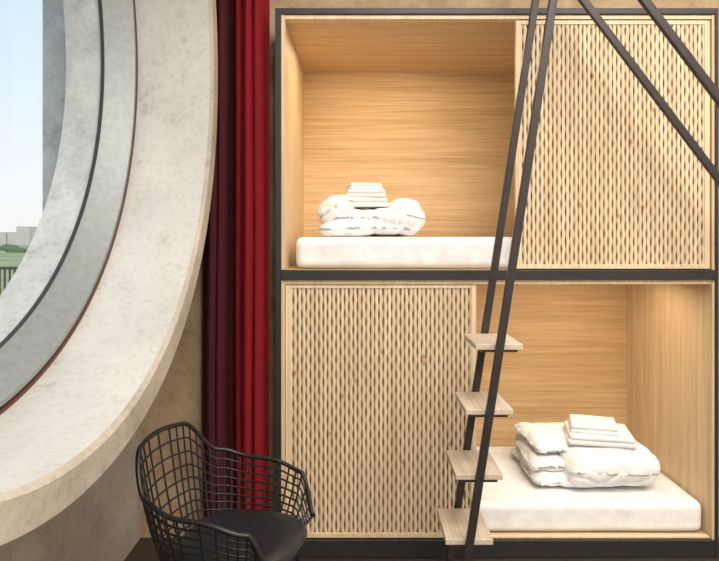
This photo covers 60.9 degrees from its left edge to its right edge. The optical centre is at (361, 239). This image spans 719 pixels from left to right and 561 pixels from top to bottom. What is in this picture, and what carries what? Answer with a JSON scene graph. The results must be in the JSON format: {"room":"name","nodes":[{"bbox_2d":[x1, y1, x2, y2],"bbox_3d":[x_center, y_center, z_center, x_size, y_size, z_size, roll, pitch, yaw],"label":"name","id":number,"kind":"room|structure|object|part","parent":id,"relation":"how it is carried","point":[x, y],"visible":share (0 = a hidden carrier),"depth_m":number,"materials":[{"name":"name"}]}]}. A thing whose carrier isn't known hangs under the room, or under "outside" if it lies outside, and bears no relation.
{"room":"dormitory","nodes":[
{"label":"dormitory","id":0,"kind":"room"},
{"bbox_2d":[43,0,65,210],"bbox_3d":[-1.401,-0.593,3.480,0.289,4.200,1.040,0,0,0],"label":"facade fin","id":1,"kind":"object","parent":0,"point":[54,40],"visible":0.02,"depth_m":2.96,"materials":[{"name":"grey concrete"}]},
{"bbox_2d":[0,424,140,560],"bbox_3d":[-1.185,-0.593,0.400,0.130,4.200,5.400,0,0,0],"label":"wall","id":2,"kind":"structure","parent":0,"point":[104,524],"depth_m":2.60,"materials":[{"name":"beige concrete"}]},
{"bbox_2d":[0,0,100,341],"bbox_3d":[-1.190,-0.752,1.452,0.160,2.620,2.620,0,0,0],"label":"outer reveal","id":3,"kind":"object","parent":2,"relation":"attached to","point":[56,225],"visible":0.98,"depth_m":2.53,"materials":[{"name":"grey concrete"}]},
{"bbox_2d":[0,0,217,550],"bbox_3d":[-0.889,-0.752,1.452,0.458,2.732,2.732,0,0,0],"label":"window frame","id":4,"kind":"structure","parent":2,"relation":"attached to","point":[25,509],"depth_m":1.65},
{"bbox_2d":[0,0,135,406],"bbox_3d":[-1.045,-0.752,1.452,0.110,2.460,2.460,0,0,0],"label":"window","id":5,"kind":"structure","parent":4,"relation":"attached to","point":[31,347],"depth_m":2.41,"materials":[{"name":"concrete"}]},
{"bbox_2d":[0,0,104,347],"bbox_3d":[-1.103,-0.752,1.452,0.014,2.306,2.306,0,0,0],"label":"glazing gasket","id":6,"kind":"object","parent":5,"relation":"attached to","point":[84,202],"visible":1,"depth_m":2.45,"materials":[{"name":"rubber"}]},
{"bbox_2d":[0,0,137,414],"bbox_3d":[-1.009,-0.752,1.452,0.042,2.506,2.506,0,0,0],"label":"shadow gap","id":7,"kind":"object","parent":4,"relation":"attached to","point":[15,398],"visible":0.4,"depth_m":2.24,"materials":[{"name":"brown metal"}]},
{"bbox_2d":[0,0,209,491],"bbox_3d":[-0.832,-0.752,1.452,0.315,2.600,2.600,0,0,0],"label":"concrete reveal","id":8,"kind":"object","parent":4,"relation":"attached to","point":[126,322],"depth_m":2.37,"materials":[{"name":"grey concrete"}]},
{"bbox_2d":[124,538,718,560],"bbox_3d":[1.325,1.557,0.850,5.150,0.100,6.500,0,0,0],"label":"floor","id":9,"kind":"structure","parent":0,"point":[144,550],"depth_m":2.90,"materials":[{"name":"brown wood"}]},
{"bbox_2d":[135,421,314,560],"bbox_3d":[-0.481,1.096,2.166,0.553,0.815,0.586,0,0,13],"label":"armchair","id":10,"kind":"object","parent":9,"relation":"on","point":[230,534],"visible":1,"depth_m":2.20,"materials":[{"name":"black metal"}]},
{"bbox_2d":[275,8,717,557],"bbox_3d":[0.639,0.203,3.378,2.102,2.607,0.964,0,0,0],"label":"bunk bed","id":11,"kind":"object","parent":9,"relation":"on","point":[614,308],"visible":0.89,"depth_m":2.93,"materials":[{"name":"wood"}]},
{"bbox_3d":[0.090,0.816,2.934,0.909,1.210,0.028,0,0,0],"label":"screen frame","id":12,"kind":"part","parent":11,"relation":"part of","materials":[{"name":"brown wood"}]},
{"bbox_2d":[296,237,511,267],"bbox_3d":[0.638,0.061,3.378,1.928,0.156,0.807,0,0,0],"label":"mattress","id":13,"kind":"object","parent":11,"relation":"on","point":[311,252],"visible":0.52,"depth_m":2.98,"materials":[{"name":"white fabric"}]},
{"bbox_2d":[317,195,425,236],"bbox_3d":[0.045,-0.130,3.339,0.576,0.219,0.500,0,0,0],"label":"duvet","id":14,"kind":"object","parent":13,"relation":"on","point":[337,214],"visible":0.99,"depth_m":3.12,"materials":[{"name":"white fabric"}]},
{"bbox_2d":[346,183,387,208],"bbox_3d":[0.011,-0.238,3.302,0.243,0.131,0.224,0,0,-6],"label":"folded towels","id":15,"kind":"object","parent":14,"relation":"on","point":[362,195],"visible":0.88,"depth_m":3.20,"materials":[{"name":"fabric"}]},
{"bbox_2d":[476,446,700,530],"bbox_3d":[0.677,1.345,3.379,1.958,0.153,0.843,0,0,0],"label":"mattress","id":16,"kind":"object","parent":11,"relation":"on","point":[515,502],"visible":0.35,"depth_m":2.97,"materials":[{"name":"white fabric"}]},
{"bbox_2d":[511,422,659,487],"bbox_3d":[1.183,1.150,3.319,0.655,0.226,0.597,0,0,0],"label":"duvet","id":17,"kind":"object","parent":16,"relation":"on","point":[543,450],"visible":0.95,"depth_m":3.10,"materials":[{"name":"white fabric"}]},
{"bbox_2d":[563,414,636,448],"bbox_3d":[1.249,1.007,3.240,0.332,0.091,0.282,0,0,12],"label":"folded towels","id":18,"kind":"object","parent":17,"relation":"on","point":[583,430],"visible":1,"depth_m":3.15,"materials":[{"name":"fabric"}]},
{"bbox_3d":[1.103,1.419,2.935,1.115,0.008,0.030,0,0,0],"label":"screen rail","id":19,"kind":"part","parent":11,"relation":"part of","materials":[{"name":"brown wood"}]},
{"bbox_3d":[1.198,-0.456,2.934,0.925,1.186,0.028,0,0,0],"label":"screen frame","id":20,"kind":"part","parent":11,"relation":"part of","materials":[{"name":"brown wood"}]},
{"bbox_2d":[437,0,718,560],"bbox_3d":[1.599,-0.140,2.500,2.630,3.310,0.374,0,0,0],"label":"ladder","id":21,"kind":"object","parent":9,"relation":"on","point":[467,528],"visible":1,"depth_m":2.41,"materials":[{"name":"grey metal"}]},
{"bbox_3d":[0.614,-0.143,2.650,0.536,3.304,0.022,0,0,0],"label":"rail","id":22,"kind":"part","parent":21,"relation":"part of","materials":[{"name":"grey metal"}]},
{"bbox_3d":[0.614,-0.143,2.350,0.536,3.304,0.022,0,0,0],"label":"rail","id":23,"kind":"part","parent":21,"relation":"part of","materials":[{"name":"grey metal"}]},
{"bbox_2d":[141,0,718,537],"bbox_3d":[1.275,-0.593,3.550,5.050,4.200,0.900,0,0,0],"label":"wall","id":24,"kind":"structure","parent":0,"point":[178,398],"depth_m":3.10,"materials":[{"name":"concrete"}]},
{"bbox_3d":[1.325,-2.743,0.850,5.150,0.100,6.500,0,0,0],"label":"ceiling","id":25,"kind":"structure","parent":0,"visible":0},
{"bbox_2d":[202,0,269,516],"bbox_3d":[-0.715,-0.603,2.976,0.570,4.160,0.143,0,0,0],"label":"curtain","id":26,"kind":"object","parent":25,"relation":"hanging from","point":[235,307],"visible":0.81,"depth_m":2.95,"materials":[{"name":"red fabric"}]},
{"bbox_2d":[202,0,234,516],"bbox_3d":[-0.710,-0.568,2.992,0.174,4.090,0.113,0,0,0],"label":"drape","id":27,"kind":"object","parent":26,"relation":"hanging from","point":[218,307],"depth_m":2.96,"materials":[{"name":"fabric"}]},
{"bbox_2d":[234,0,269,510],"bbox_3d":[-0.538,-0.568,2.964,0.175,4.090,0.121,0,0,0],"label":"drape","id":28,"kind":"object","parent":26,"relation":"hanging from","point":[251,17],"depth_m":2.93,"materials":[{"name":"fabric"}]},
{"label":"outside","id":29,"kind":"structure","parent":0,"visible":0},
{"bbox_2d":[0,245,28,293],"bbox_3d":[-200.650,1.757,182.900,398.700,0.100,480.000,0,0,0],"label":"ground","id":30,"kind":"structure","parent":29,"point":[6,259],"depth_m":48.59,"materials":[{"name":"green plant"}]},
{"bbox_2d":[0,244,26,252],"bbox_3d":[-65.673,1.390,127.696,106.296,1.421,90.943,0,0,0],"label":"trees","id":31,"kind":"object","parent":30,"relation":"on","point":[9,248],"visible":0.06,"depth_m":83.05,"materials":[{"name":"green plant"}]},
{"bbox_2d":[0,226,36,244],"bbox_3d":[-174.496,-1.645,223.430,299.491,6.704,57.921,0,0,0],"label":"city skyline","id":32,"kind":"object","parent":30,"relation":"on","point":[23,235],"visible":0.16,"depth_m":205.59},
{"bbox_3d":[-15.635,1.616,5.650,28.730,0.178,21.500,0,0,0],"label":"terrace","id":33,"kind":"object","parent":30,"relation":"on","visible":0},
{"bbox_2d":[0,267,17,294],"bbox_3d":[-12.800,1.112,15.920,22.400,0.830,0.080,0,0,0],"label":"terrace railing","id":34,"kind":"object","parent":33,"relation":"on","point":[1,268],"visible":0.02,"depth_m":15.90,"materials":[{"name":"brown metal"}]}
]}

